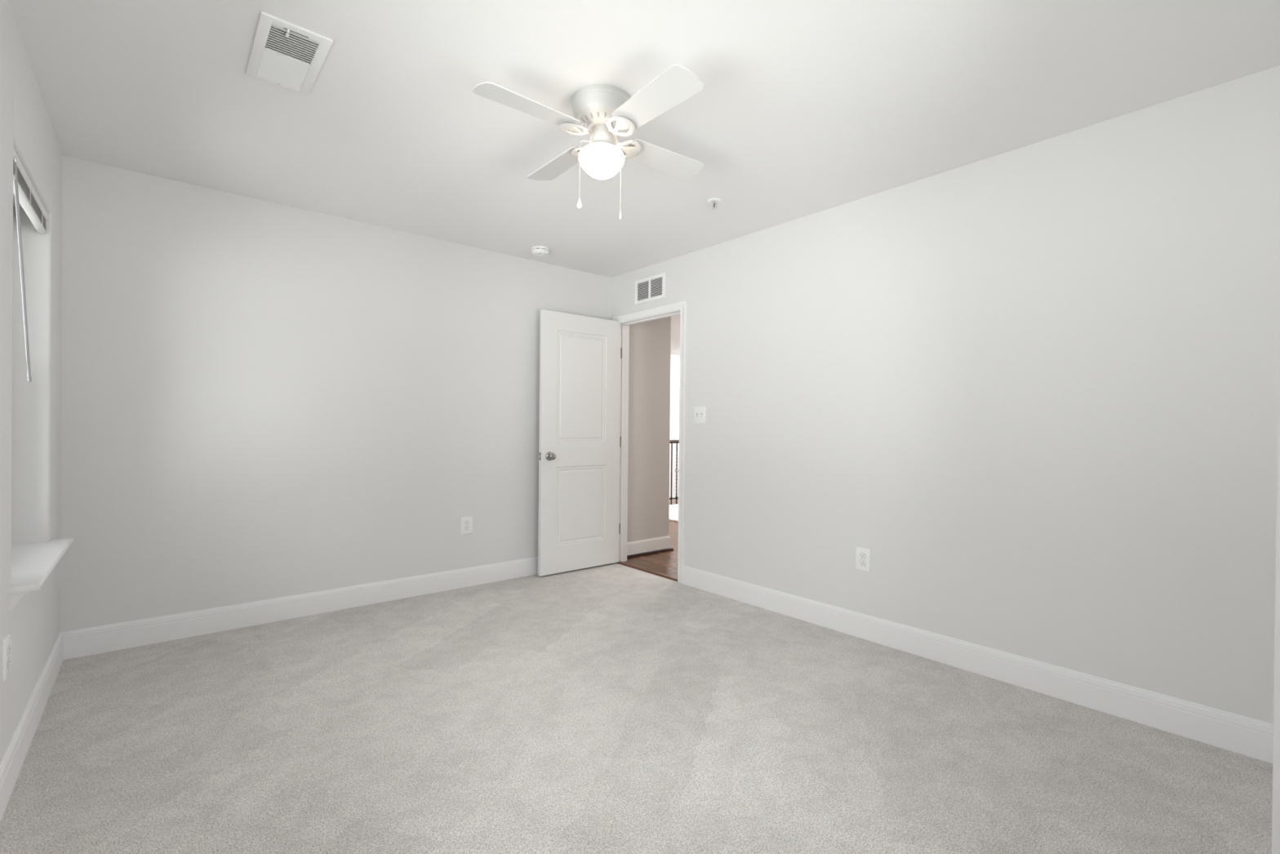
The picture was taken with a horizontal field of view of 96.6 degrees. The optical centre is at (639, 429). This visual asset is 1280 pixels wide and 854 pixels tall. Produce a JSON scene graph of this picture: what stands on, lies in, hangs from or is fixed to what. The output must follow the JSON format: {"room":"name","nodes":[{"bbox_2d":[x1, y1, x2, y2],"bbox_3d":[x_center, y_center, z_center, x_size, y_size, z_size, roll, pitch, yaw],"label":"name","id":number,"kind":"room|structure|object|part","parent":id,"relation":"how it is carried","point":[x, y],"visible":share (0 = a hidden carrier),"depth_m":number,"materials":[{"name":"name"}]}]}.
{"room":"empty bedroom","nodes":[
{"label":"empty bedroom","id":0,"kind":"room"},
{"bbox_2d":[0,0,62,761],"bbox_3d":[-1.291,-0.083,0.828,0.200,2.440,4.905,0,0,-40],"label":"wall","id":1,"kind":"structure","parent":0,"point":[30,412],"depth_m":2.42,"materials":[{"name":"paint"}]},
{"bbox_2d":[2,632,10,681],"bbox_3d":[-1.950,0.699,1.758,0.009,0.125,0.086,0,0,-40],"label":"wall outlet","id":2,"kind":"object","parent":1,"relation":"attached to","point":[6,641],"visible":1,"depth_m":1.74,"materials":[{"name":"white plastic"}]},
{"bbox_2d":[7,644,10,656],"bbox_3d":[-1.948,0.680,1.760,0.005,0.031,0.038,0,0,-40],"label":"receptacle","id":3,"kind":"object","parent":2,"relation":"attached to","point":[8,645],"depth_m":1.76,"materials":[{"name":"white plastic"}]},
{"bbox_2d":[7,657,10,668],"bbox_3d":[-1.948,0.719,1.760,0.005,0.028,0.034,0,0,-40],"label":"receptacle","id":4,"kind":"object","parent":2,"relation":"attached to","point":[8,658],"depth_m":1.76,"materials":[{"name":"white plastic"}]},
{"bbox_2d":[13,147,47,382],"bbox_3d":[-2.307,-0.559,2.143,0.036,0.758,0.861,0,0,-40],"label":"window blind","id":5,"kind":"object","parent":1,"relation":"attached to","point":[25,194],"visible":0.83,"depth_m":2.08,"materials":[{"name":"plastic"}]},
{"bbox_3d":[-2.307,-0.850,2.139,0.026,0.013,0.847,0,0,-40],"label":"rail","id":6,"kind":"part","parent":5,"relation":"part of","materials":[{"name":"plastic"}]},
{"bbox_2d":[0,631,63,822],"bbox_3d":[-1.220,1.070,0.901,0.014,0.134,4.905,0,0,-40],"label":"baseboard","id":7,"kind":"structure","parent":1,"relation":"attached to","point":[11,762],"depth_m":2.00,"materials":[{"name":"white wood"}]},
{"bbox_2d":[8,537,73,610],"bbox_3d":[-2.316,0.529,2.148,0.184,0.076,0.977,0,0,-40],"label":"window sill","id":8,"kind":"structure","parent":1,"relation":"attached to","point":[32,563],"depth_m":2.10,"materials":[{"name":"white wood"}]},
{"bbox_2d":[59,155,671,631],"bbox_3d":[-1.379,-0.097,4.057,4.248,2.440,0.130,0,0,-40],"label":"wall","id":9,"kind":"structure","parent":0,"point":[261,399],"depth_m":3.37,"materials":[{"name":"paint"}]},
{"bbox_2d":[61,556,537,659],"bbox_3d":[-1.536,1.056,3.842,3.340,0.134,0.014,0,0,-40],"label":"baseboard","id":10,"kind":"structure","parent":9,"relation":"attached to","point":[79,642],"depth_m":3.32,"materials":[{"name":"white wood"}]},
{"bbox_2d":[461,515,472,534],"bbox_3d":[-1.241,0.685,4.092,0.086,0.125,0.009,0,0,-40],"label":"wall outlet","id":11,"kind":"object","parent":9,"relation":"attached to","point":[466,522],"visible":1,"depth_m":4.09,"materials":[{"name":"white plastic"}]},
{"bbox_2d":[464,525,469,530],"bbox_3d":[-1.240,0.705,4.090,0.038,0.031,0.005,0,0,-40],"label":"receptacle","id":12,"kind":"object","parent":11,"relation":"attached to","point":[466,527],"depth_m":4.09,"materials":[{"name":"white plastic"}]},
{"bbox_2d":[626,535,671,555],"bbox_3d":[0.021,1.065,5.250,0.587,0.134,0.144,0,0,-40],"label":"baseboard","id":13,"kind":"structure","parent":9,"relation":"attached to","point":[664,542],"depth_m":5.21,"materials":[{"name":"white wood"}]},
{"bbox_2d":[626,547,673,558],"bbox_3d":[0.034,1.121,5.249,0.607,0.021,0.164,0,0,-40],"label":"trim","id":14,"kind":"structure","parent":9,"relation":"attached to","point":[668,548],"depth_m":5.19,"materials":[{"name":"brown wood"}]},
{"bbox_2d":[0,497,1272,853],"bbox_3d":[1.589,1.217,5.166,9.860,0.140,7.765,0,0,-40],"label":"floor","id":15,"kind":"structure","parent":0,"point":[614,708],"depth_m":2.05,"materials":[{"name":"carpet"}]},
{"bbox_2d":[616,560,677,581],"bbox_3d":[0.061,1.130,4.580,0.056,0.010,0.758,0,0,-40],"label":"threshold strip","id":16,"kind":"object","parent":15,"relation":"on","point":[624,563],"visible":0.83,"depth_m":4.55,"materials":[{"name":"brown wood"}]},
{"bbox_2d":[668,503,678,521],"bbox_3d":[1.626,1.126,7.710,2.710,0.022,2.585,0,0,-40],"label":"baseboard","id":17,"kind":"structure","parent":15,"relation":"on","point":[673,508],"depth_m":7.63,"materials":[{"name":"white wood"}]},
{"bbox_2d":[669,440,679,504],"bbox_3d":[0.812,0.639,8.833,4.500,0.972,0.066,0,0,-40],"label":"stair railing","id":18,"kind":"object","parent":15,"relation":"on","point":[671,442],"visible":0.19,"depth_m":8.55,"materials":[{"name":"black metal"}]},
{"bbox_3d":[0.817,0.178,8.832,4.500,0.050,0.066,0,0,-40],"label":"handrail","id":19,"kind":"part","parent":18,"relation":"part of","materials":[{"name":"black wood"}]},
{"bbox_2d":[8,0,1279,324],"bbox_3d":[-0.738,-1.401,4.224,5.430,0.180,9.620,0,0,-40],"label":"ceiling","id":20,"kind":"structure","parent":0,"point":[803,108],"depth_m":2.21,"materials":[{"name":"white paint"}]},
{"bbox_2d":[245,11,333,95],"bbox_3d":[-1.237,-1.298,2.000,0.202,0.018,0.412,0,0,-40],"label":"ceiling vent","id":21,"kind":"object","parent":20,"relation":"in","point":[284,54],"visible":1,"depth_m":1.98,"materials":[{"name":"white metal"}]},
{"bbox_3d":[-1.149,-1.293,1.862,0.009,0.011,0.031,0,0,-40],"label":"damper lever","id":22,"kind":"part","parent":21,"relation":"part of","materials":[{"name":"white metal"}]},
{"bbox_2d":[531,245,549,256],"bbox_3d":[-0.721,-1.287,4.128,0.127,0.048,0.127,0,0,-40],"label":"smoke detector","id":23,"kind":"object","parent":20,"relation":"attached to","point":[538,251],"visible":1,"depth_m":4.08,"materials":[{"name":"white plastic"}]},
{"bbox_2d":[472,64,703,219],"bbox_3d":[-0.149,-1.074,2.255,0.802,0.448,0.800,1,0,6],"label":"ceiling fan","id":24,"kind":"object","parent":20,"relation":"hanging from","point":[602,110],"visible":1,"depth_m":2.17,"materials":[{"name":"wood"}]},
{"bbox_3d":[-0.401,-1.162,2.050,0.390,0.005,0.138,0,11,-39],"label":"blade","id":25,"kind":"part","parent":24,"relation":"part of","materials":[{"name":"white wood"}]},
{"bbox_3d":[-0.354,-1.163,2.506,0.138,0.005,0.390,-14,9,-38],"label":"blade","id":26,"kind":"part","parent":24,"relation":"part of","materials":[{"name":"white wood"}]},
{"bbox_3d":[-0.207,-1.009,2.213,0.066,0.233,0.003,0,0,-38],"label":"pull chain","id":27,"kind":"part","parent":24,"relation":"part of","materials":[{"name":"metal"}]},
{"bbox_3d":[-0.203,-1.170,2.212,0.049,0.057,0.024,0,0,-39],"label":"blade arm","id":28,"kind":"part","parent":24,"relation":"part of","materials":[{"name":"metal"}]},
{"bbox_3d":[-0.152,-1.055,2.255,0.183,0.115,0.183,0,0,-40],"label":"glass globe","id":29,"kind":"part","parent":24,"relation":"part of","materials":[{"name":"white glass"}]},
{"bbox_3d":[-0.098,-1.169,2.296,0.049,0.057,0.024,0,0,-38],"label":"blade arm","id":30,"kind":"part","parent":24,"relation":"part of","materials":[{"name":"metal"}]},
{"bbox_3d":[-0.102,-1.011,2.301,0.065,0.227,0.003,0,0,-42],"label":"pull chain","id":31,"kind":"part","parent":24,"relation":"part of","materials":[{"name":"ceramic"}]},
{"bbox_3d":[0.051,-1.157,2.003,0.138,0.005,0.390,14,-8,-38],"label":"blade","id":32,"kind":"part","parent":24,"relation":"part of","materials":[{"name":"white wood"}]},
{"bbox_3d":[0.103,-1.159,2.454,0.390,0.005,0.138,0,-11,-38],"label":"blade","id":33,"kind":"part","parent":24,"relation":"part of","materials":[{"name":"white wood"}]},
{"bbox_2d":[707,198,720,209],"bbox_3d":[0.421,-1.274,3.229,0.077,0.046,0.077,0,0,-40],"label":"sprinkler","id":34,"kind":"object","parent":20,"relation":"attached to","point":[712,201],"visible":1,"depth_m":3.22,"materials":[{"name":"white metal"}]},
{"bbox_2d":[669,354,679,497],"bbox_3d":[-0.782,1.094,10.398,6.700,5.220,0.200,0,0,-40],"label":"wall","id":35,"kind":"structure","parent":0,"point":[674,359],"depth_m":11.51,"materials":[{"name":"white paint"}]},
{"bbox_2d":[670,322,679,355],"bbox_3d":[2.312,-1.540,8.467,4.710,0.120,7.100,0,0,-40],"label":"ceiling","id":36,"kind":"structure","parent":0,"point":[675,328],"depth_m":9.49,"materials":[{"name":"white paint"}]},
{"bbox_2d":[611,65,1279,724],"bbox_3d":[1.115,-0.071,3.397,0.115,2.440,4.105,0,0,-40],"label":"wall","id":37,"kind":"structure","parent":0,"point":[1037,383],"depth_m":2.55,"materials":[{"name":"paint"}]},
{"bbox_2d":[537,309,622,576],"bbox_3d":[-0.450,0.101,4.598,0.813,2.030,0.144,0,0,-40],"label":"door","id":38,"kind":"structure","parent":37,"relation":"in","point":[580,438],"depth_m":4.56,"materials":[{"name":"white wood"}]},
{"bbox_3d":[-0.677,0.204,4.362,0.067,0.067,0.061,0,0,-40],"label":"knob","id":39,"kind":"part","parent":38,"relation":"part of","materials":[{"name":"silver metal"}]},
{"bbox_2d":[626,325,629,560],"bbox_3d":[0.145,0.088,4.639,0.016,2.094,0.882,0,0,-40],"label":"trim","id":40,"kind":"structure","parent":37,"relation":"attached to","point":[628,326],"depth_m":4.93,"materials":[{"name":"white wood"}]},
{"bbox_2d":[612,300,686,583],"bbox_3d":[0.045,0.088,4.554,0.016,2.094,0.882,0,0,-40],"label":"trim","id":41,"kind":"structure","parent":37,"relation":"attached to","point":[682,305],"depth_m":4.24,"materials":[{"name":"white wood"}]},
{"bbox_2d":[618,310,679,561],"bbox_3d":[0.095,0.110,4.597,0.115,2.051,0.796,0,0,-40],"label":"trim","id":42,"kind":"structure","parent":37,"relation":"attached to","point":[624,326],"depth_m":4.88,"materials":[{"name":"white wood"}]},
{"bbox_2d":[634,272,665,304],"bbox_3d":[0.076,-1.118,4.531,0.010,0.192,0.362,0,0,-40],"label":"air vent","id":43,"kind":"object","parent":37,"relation":"in","point":[646,290],"visible":1,"depth_m":4.52,"materials":[{"name":"white metal"}]},
{"bbox_2d":[693,406,706,423],"bbox_3d":[0.423,-0.107,4.106,0.021,0.124,0.117,0,0,-40],"label":"light switch","id":44,"kind":"object","parent":37,"relation":"attached to","point":[700,412],"visible":1,"depth_m":4.10,"materials":[{"name":"white plastic"}]},
{"bbox_2d":[855,546,870,572],"bbox_3d":[1.232,0.717,3.158,0.009,0.125,0.086,0,0,-40],"label":"wall outlet","id":45,"kind":"object","parent":37,"relation":"attached to","point":[862,554],"visible":1,"depth_m":3.15,"materials":[{"name":"white plastic"}]},
{"bbox_2d":[859,552,865,559],"bbox_3d":[1.231,0.698,3.156,0.005,0.031,0.038,0,0,-40],"label":"receptacle","id":46,"kind":"object","parent":45,"relation":"attached to","point":[862,555],"depth_m":3.15,"materials":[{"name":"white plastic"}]},
{"bbox_2d":[859,560,865,566],"bbox_3d":[1.231,0.737,3.156,0.001,0.031,0.037,0,0,-40],"label":"receptacle","id":47,"kind":"object","parent":45,"relation":"attached to","point":[862,562],"depth_m":3.15,"materials":[{"name":"white plastic"}]},
{"bbox_2d":[682,565,1273,763],"bbox_3d":[1.288,1.085,3.086,0.014,0.134,2.987,0,0,-40],"label":"baseboard","id":48,"kind":"structure","parent":37,"relation":"attached to","point":[1237,733],"depth_m":2.55,"materials":[{"name":"white wood"}]},
{"bbox_2d":[1271,280,1279,853],"bbox_3d":[1.672,-0.055,0.783,2.420,2.440,1.000,0,0,-40],"label":"wall","id":49,"kind":"structure","parent":0,"point":[1276,755],"depth_m":0.38,"materials":[{"name":"paint"}]}
]}

